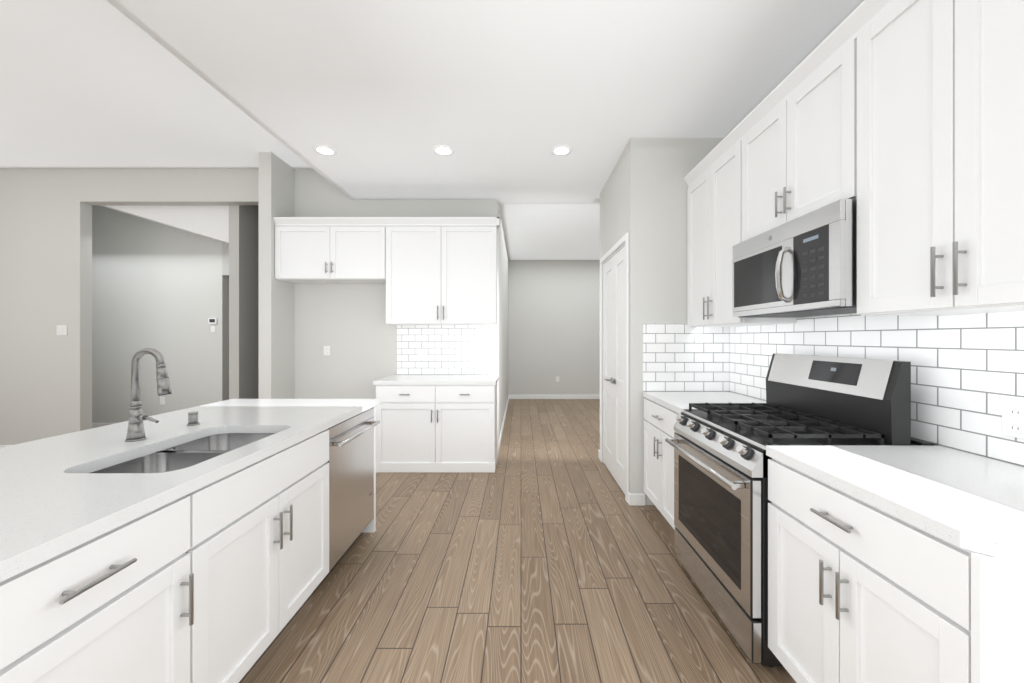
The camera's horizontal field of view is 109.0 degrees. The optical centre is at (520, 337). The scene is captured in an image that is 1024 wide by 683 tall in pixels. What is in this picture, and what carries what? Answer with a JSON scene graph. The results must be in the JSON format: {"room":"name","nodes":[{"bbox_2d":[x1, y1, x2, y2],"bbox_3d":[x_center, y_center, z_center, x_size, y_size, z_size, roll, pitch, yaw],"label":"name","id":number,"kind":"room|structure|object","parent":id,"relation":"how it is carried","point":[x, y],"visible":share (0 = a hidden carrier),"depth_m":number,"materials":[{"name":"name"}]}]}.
{"room":"kitchen","nodes":[
{"label":"kitchen","id":0,"kind":"room"},
{"bbox_2d":[0,0,312,168],"bbox_3d":[-4.595,-2.055,0.100,5.210,0.150,8.600,0,0,0],"label":"ceiling","id":1,"kind":"structure","parent":0,"point":[94,84],"depth_m":3.08,"materials":[{"name":"paint"}]},
{"bbox_2d":[92,205,223,422],"bbox_3d":[-5.260,-0.365,5.460,3.480,3.430,0.120,0,0,0],"label":"wall","id":2,"kind":"structure","parent":0,"point":[166,292],"depth_m":5.40,"materials":[{"name":"paint"}]},
{"bbox_2d":[92,423,114,427],"bbox_3d":[-5.710,1.302,5.393,2.580,0.095,0.014,0,0,0],"label":"baseboard","id":3,"kind":"structure","parent":2,"relation":"attached to","point":[94,425],"depth_m":5.39,"materials":[{"name":"white wood"}]},
{"bbox_2d":[160,397,164,404],"bbox_3d":[-5.300,0.930,5.394,0.075,0.115,0.010,0,0,0],"label":"outlet","id":4,"kind":"object","parent":2,"relation":"attached to","point":[162,400],"visible":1,"depth_m":5.39,"materials":[{"name":"white plastic"}]},
{"bbox_2d":[208,318,216,331],"bbox_3d":[-4.550,-0.193,5.388,0.120,0.205,0.022,0,0,0],"label":"thermostat","id":5,"kind":"object","parent":2,"relation":"attached to","point":[212,321],"visible":1,"depth_m":5.38,"materials":[{"name":"white plastic"}]},
{"bbox_2d":[100,205,228,243],"bbox_3d":[-5.065,-1.615,4.904,3.070,0.930,0.989,0,0,0],"label":"ceiling","id":6,"kind":"structure","parent":0,"point":[210,221],"depth_m":4.41,"materials":[{"name":"paint"}]},
{"bbox_2d":[224,205,258,399],"bbox_3d":[-3.460,-0.365,6.240,0.120,3.430,3.680,0,0,0],"label":"wall","id":7,"kind":"structure","parent":0,"point":[241,255],"depth_m":4.52,"materials":[{"name":"paint"}]},
{"bbox_2d":[0,169,497,444],"bbox_3d":[-3.638,-0.365,4.335,6.725,3.430,0.129,0,0,0],"label":"wall","id":8,"kind":"structure","parent":0,"point":[45,283],"depth_m":4.28,"materials":[{"name":"paint"}]},
{"bbox_2d":[324,346,329,355],"bbox_3d":[-2.275,0.150,4.274,0.075,0.115,0.010,0,0,0],"label":"outlet","id":9,"kind":"object","parent":8,"relation":"attached to","point":[326,350],"visible":1,"depth_m":4.27,"materials":[{"name":"white plastic"}]},
{"bbox_2d":[273,217,500,324],"bbox_3d":[-1.442,-0.723,4.086,2.420,1.145,0.384,0,0,0],"label":"upper cabinet","id":10,"kind":"object","parent":8,"relation":"attached to","point":[435,270],"visible":1,"depth_m":3.94,"materials":[{"name":"white wood"}]},
{"bbox_2d":[418,353,427,359],"bbox_3d":[-1.150,0.220,4.265,0.115,0.080,0.010,0,0,0],"label":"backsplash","id":11,"kind":"structure","parent":8,"relation":"attached to","point":[422,356],"depth_m":4.26,"materials":[{"name":"white plastic"}]},
{"bbox_2d":[397,325,498,374],"bbox_3d":[-0.856,0.140,4.275,1.188,0.579,0.008,0,0,0],"label":"backsplash","id":12,"kind":"structure","parent":8,"relation":"attached to","point":[461,349],"depth_m":4.27,"materials":[{"name":"tile"}]},
{"bbox_2d":[259,152,293,398],"bbox_3d":[-2.723,-0.315,4.080,0.134,3.330,0.400,0,0,0],"label":"wall","id":13,"kind":"structure","parent":0,"point":[276,302],"depth_m":3.92,"materials":[{"name":"paint"}]},
{"bbox_2d":[106,0,863,203],"bbox_3d":[-0.090,-1.875,0.100,3.800,0.510,8.600,0,0,0],"label":"ceiling","id":14,"kind":"structure","parent":0,"point":[501,98],"depth_m":2.25,"materials":[{"name":"paint"}]},
{"bbox_2d":[313,145,336,155],"bbox_3d":[-1.690,-1.616,3.150,0.184,0.006,0.184,0,0,0],"label":"recessed light","id":15,"kind":"object","parent":14,"relation":"in","point":[325,150],"visible":1,"depth_m":3.15,"materials":[{"name":"white plastic"}]},
{"bbox_2d":[432,145,453,155],"bbox_3d":[-0.670,-1.616,3.150,0.184,0.006,0.184,0,0,0],"label":"recessed light","id":16,"kind":"object","parent":14,"relation":"in","point":[443,150],"visible":1,"depth_m":3.15,"materials":[{"name":"white plastic"}]},
{"bbox_2d":[551,145,571,155],"bbox_3d":[0.350,-1.616,3.150,0.184,0.006,0.184,0,0,0],"label":"recessed light","id":17,"kind":"object","parent":14,"relation":"in","point":[560,150],"visible":1,"depth_m":3.15,"materials":[{"name":"white plastic"}]},
{"bbox_2d":[498,204,508,435],"bbox_3d":[-0.335,-0.315,6.240,0.120,3.330,3.680,0,0,0],"label":"wall","id":18,"kind":"structure","parent":0,"point":[503,327],"depth_m":5.74,"materials":[{"name":"paint"}]},
{"bbox_2d":[499,395,508,448],"bbox_3d":[-0.268,1.302,6.173,0.014,0.095,3.786,0,0,0],"label":"baseboard","id":19,"kind":"structure","parent":18,"relation":"attached to","point":[501,432],"depth_m":5.44,"materials":[{"name":"white wood"}]},
{"bbox_2d":[239,399,795,682],"bbox_3d":[-1.500,1.400,2.090,11.400,0.100,12.580,0,0,0],"label":"floor","id":20,"kind":"structure","parent":0,"point":[544,552],"depth_m":1.95,"materials":[{"name":"brown wood"}]},
{"bbox_2d":[0,403,379,682],"bbox_3d":[-1.372,0.910,0.830,0.796,0.880,3.461,0,0,0],"label":"kitchen island","id":21,"kind":"object","parent":20,"relation":"on","point":[214,569],"depth_m":1.10,"materials":[{"name":"white wood"}]},
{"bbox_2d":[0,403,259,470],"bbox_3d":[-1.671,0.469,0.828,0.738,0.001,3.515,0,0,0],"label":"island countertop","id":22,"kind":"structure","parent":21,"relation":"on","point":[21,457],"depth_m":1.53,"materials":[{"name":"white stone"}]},
{"bbox_2d":[125,348,171,441],"bbox_3d":[-1.568,0.236,1.540,0.176,0.388,0.062,0,0,0],"label":"pull-down faucet","id":23,"kind":"object","parent":22,"relation":"on","point":[135,429],"visible":0.98,"depth_m":1.53,"materials":[{"name":"silver metal"}]},
{"bbox_2d":[91,433,275,472],"bbox_3d":[-1.302,0.579,1.480,0.431,0.215,0.676,0,0,0],"label":"double-bowl sink","id":24,"kind":"object","parent":22,"relation":"in","point":[190,453],"visible":0.08,"depth_m":1.50,"materials":[{"name":"silver metal"}]},
{"bbox_2d":[187,411,199,425],"bbox_3d":[-1.625,0.398,1.810,0.048,0.062,0.048,0,0,0],"label":"soap dispenser","id":25,"kind":"object","parent":22,"relation":"on","point":[192,418],"visible":0.98,"depth_m":1.80,"materials":[{"name":"silver metal"}]},
{"bbox_2d":[326,408,379,571],"bbox_3d":[-1.278,0.911,2.230,0.631,0.870,0.596,0,0,0],"label":"dishwasher","id":26,"kind":"object","parent":21,"relation":"in","point":[351,478],"visible":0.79,"depth_m":2.17,"materials":[{"name":"grey metal"}]},
{"bbox_2d":[373,375,498,472],"bbox_3d":[-0.866,0.890,3.947,1.228,0.920,0.645,0,0,0],"label":"base cabinet","id":27,"kind":"object","parent":20,"relation":"on","point":[438,424],"visible":0.96,"depth_m":3.67,"materials":[{"name":"white wood"}]},
{"bbox_2d":[643,391,765,529],"bbox_3d":[1.315,0.890,2.583,0.730,0.920,0.712,0,0,0],"label":"base cabinet","id":28,"kind":"object","parent":20,"relation":"on","point":[663,410],"visible":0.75,"depth_m":2.59,"materials":[{"name":"white wood"}]},
{"bbox_2d":[665,353,933,667],"bbox_3d":[1.262,0.721,1.844,0.796,1.258,0.752,0,0,0],"label":"gas range","id":29,"kind":"object","parent":20,"relation":"on","point":[721,500],"visible":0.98,"depth_m":1.66,"materials":[{"name":"silver metal"}]},
{"bbox_2d":[766,446,1023,682],"bbox_3d":[1.315,0.890,1.108,0.730,0.920,0.706,0,0,0],"label":"base cabinet","id":30,"kind":"object","parent":20,"relation":"on","point":[895,564],"visible":1,"depth_m":1.03,"materials":[{"name":"white wood"}]},
{"bbox_2d":[500,204,599,259],"bbox_3d":[0.400,-1.925,6.390,7.600,0.410,3.980,0,0,0],"label":"ceiling","id":31,"kind":"structure","parent":0,"point":[551,231],"depth_m":5.89,"materials":[{"name":"paint"}]},
{"bbox_2d":[509,260,599,394],"bbox_3d":[-1.500,-0.365,8.140,11.000,3.430,0.120,0,0,0],"label":"wall","id":32,"kind":"structure","parent":0,"point":[554,319],"depth_m":8.08,"materials":[{"name":"paint"}]},
{"bbox_2d":[509,395,599,398],"bbox_3d":[1.863,1.302,8.073,4.275,0.095,0.014,0,0,0],"label":"baseboard","id":33,"kind":"structure","parent":32,"relation":"attached to","point":[554,396],"depth_m":8.07,"materials":[{"name":"white wood"}]},
{"bbox_2d":[600,138,647,504],"bbox_3d":[0.940,-0.135,3.525,0.110,2.970,1.150,0,0,0],"label":"wall","id":34,"kind":"structure","parent":0,"point":[643,197],"depth_m":2.95,"materials":[{"name":"paint"}]},
{"bbox_2d":[600,232,628,502],"bbox_3d":[0.910,0.241,3.500,0.159,2.218,1.026,0,0,0],"label":"pantry door","id":35,"kind":"structure","parent":34,"relation":"in","point":[616,363],"depth_m":3.40,"materials":[{"name":"white wood"}]},
{"bbox_2d":[648,138,723,504],"bbox_3d":[1.349,-0.135,2.995,0.690,2.970,0.090,0,0,0],"label":"wall","id":36,"kind":"structure","parent":0,"point":[670,160],"depth_m":2.95,"materials":[{"name":"paint"}]},
{"bbox_2d":[629,493,645,505],"bbox_3d":[0.937,1.302,2.943,0.132,0.095,0.014,0,0,0],"label":"baseboard block","id":37,"kind":"object","parent":36,"relation":"attached to","point":[637,499],"visible":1,"depth_m":2.94,"materials":[{"name":"white wood"}]},
{"bbox_2d":[643,323,729,390],"bbox_3d":[1.333,0.154,2.945,0.696,0.549,0.008,0,0,0],"label":"backsplash","id":38,"kind":"structure","parent":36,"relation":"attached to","point":[680,357],"depth_m":2.94,"materials":[{"name":"tile"}]},
{"bbox_2d":[730,313,1023,466],"bbox_3d":[1.750,-0.135,-0.525,0.120,2.970,6.950,0,0,0],"label":"wall","id":39,"kind":"structure","parent":0,"point":[856,313],"depth_m":1.88,"materials":[{"name":"paint"}]},
{"bbox_2d":[684,128,797,326],"bbox_3d":[1.514,-0.693,2.554,0.348,1.204,0.786,0,0,0],"label":"upper cabinet","id":40,"kind":"object","parent":39,"relation":"attached to","point":[711,191],"depth_m":2.54,"materials":[{"name":"white wood"}]},
{"bbox_2d":[736,28,835,243],"bbox_3d":[1.514,-0.930,1.844,0.348,0.729,0.756,0,0,0],"label":"upper cabinet","id":41,"kind":"object","parent":39,"relation":"attached to","point":[786,146],"depth_m":1.81,"materials":[{"name":"white wood"}]},
{"bbox_2d":[732,199,856,317],"bbox_3d":[1.452,-0.342,1.844,0.452,0.436,0.752,0,0,0],"label":"microwave","id":42,"kind":"object","parent":41,"relation":"attached to","point":[805,265],"visible":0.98,"depth_m":1.69,"materials":[{"name":"silver metal"}]},
{"bbox_2d":[730,311,1023,465],"bbox_3d":[1.685,0.154,1.860,0.008,0.549,2.160,0,0,0],"label":"backsplash","id":43,"kind":"structure","parent":39,"relation":"attached to","point":[967,375],"depth_m":1.47,"materials":[{"name":"tile"}]},
{"bbox_2d":[1002,402,1023,438],"bbox_3d":[1.675,0.280,1.235,0.010,0.115,0.075,0,0,0],"label":"outlet","id":44,"kind":"object","parent":43,"relation":"attached to","point":[1012,419],"visible":1,"depth_m":1.24,"materials":[{"name":"white plastic"}]},
{"bbox_2d":[836,0,1023,315],"bbox_3d":[1.514,-0.693,1.163,0.348,1.204,0.726,0,0,0],"label":"upper cabinet","id":45,"kind":"object","parent":39,"relation":"attached to","point":[901,122],"depth_m":1.19,"materials":[{"name":"white wood"}]}
]}

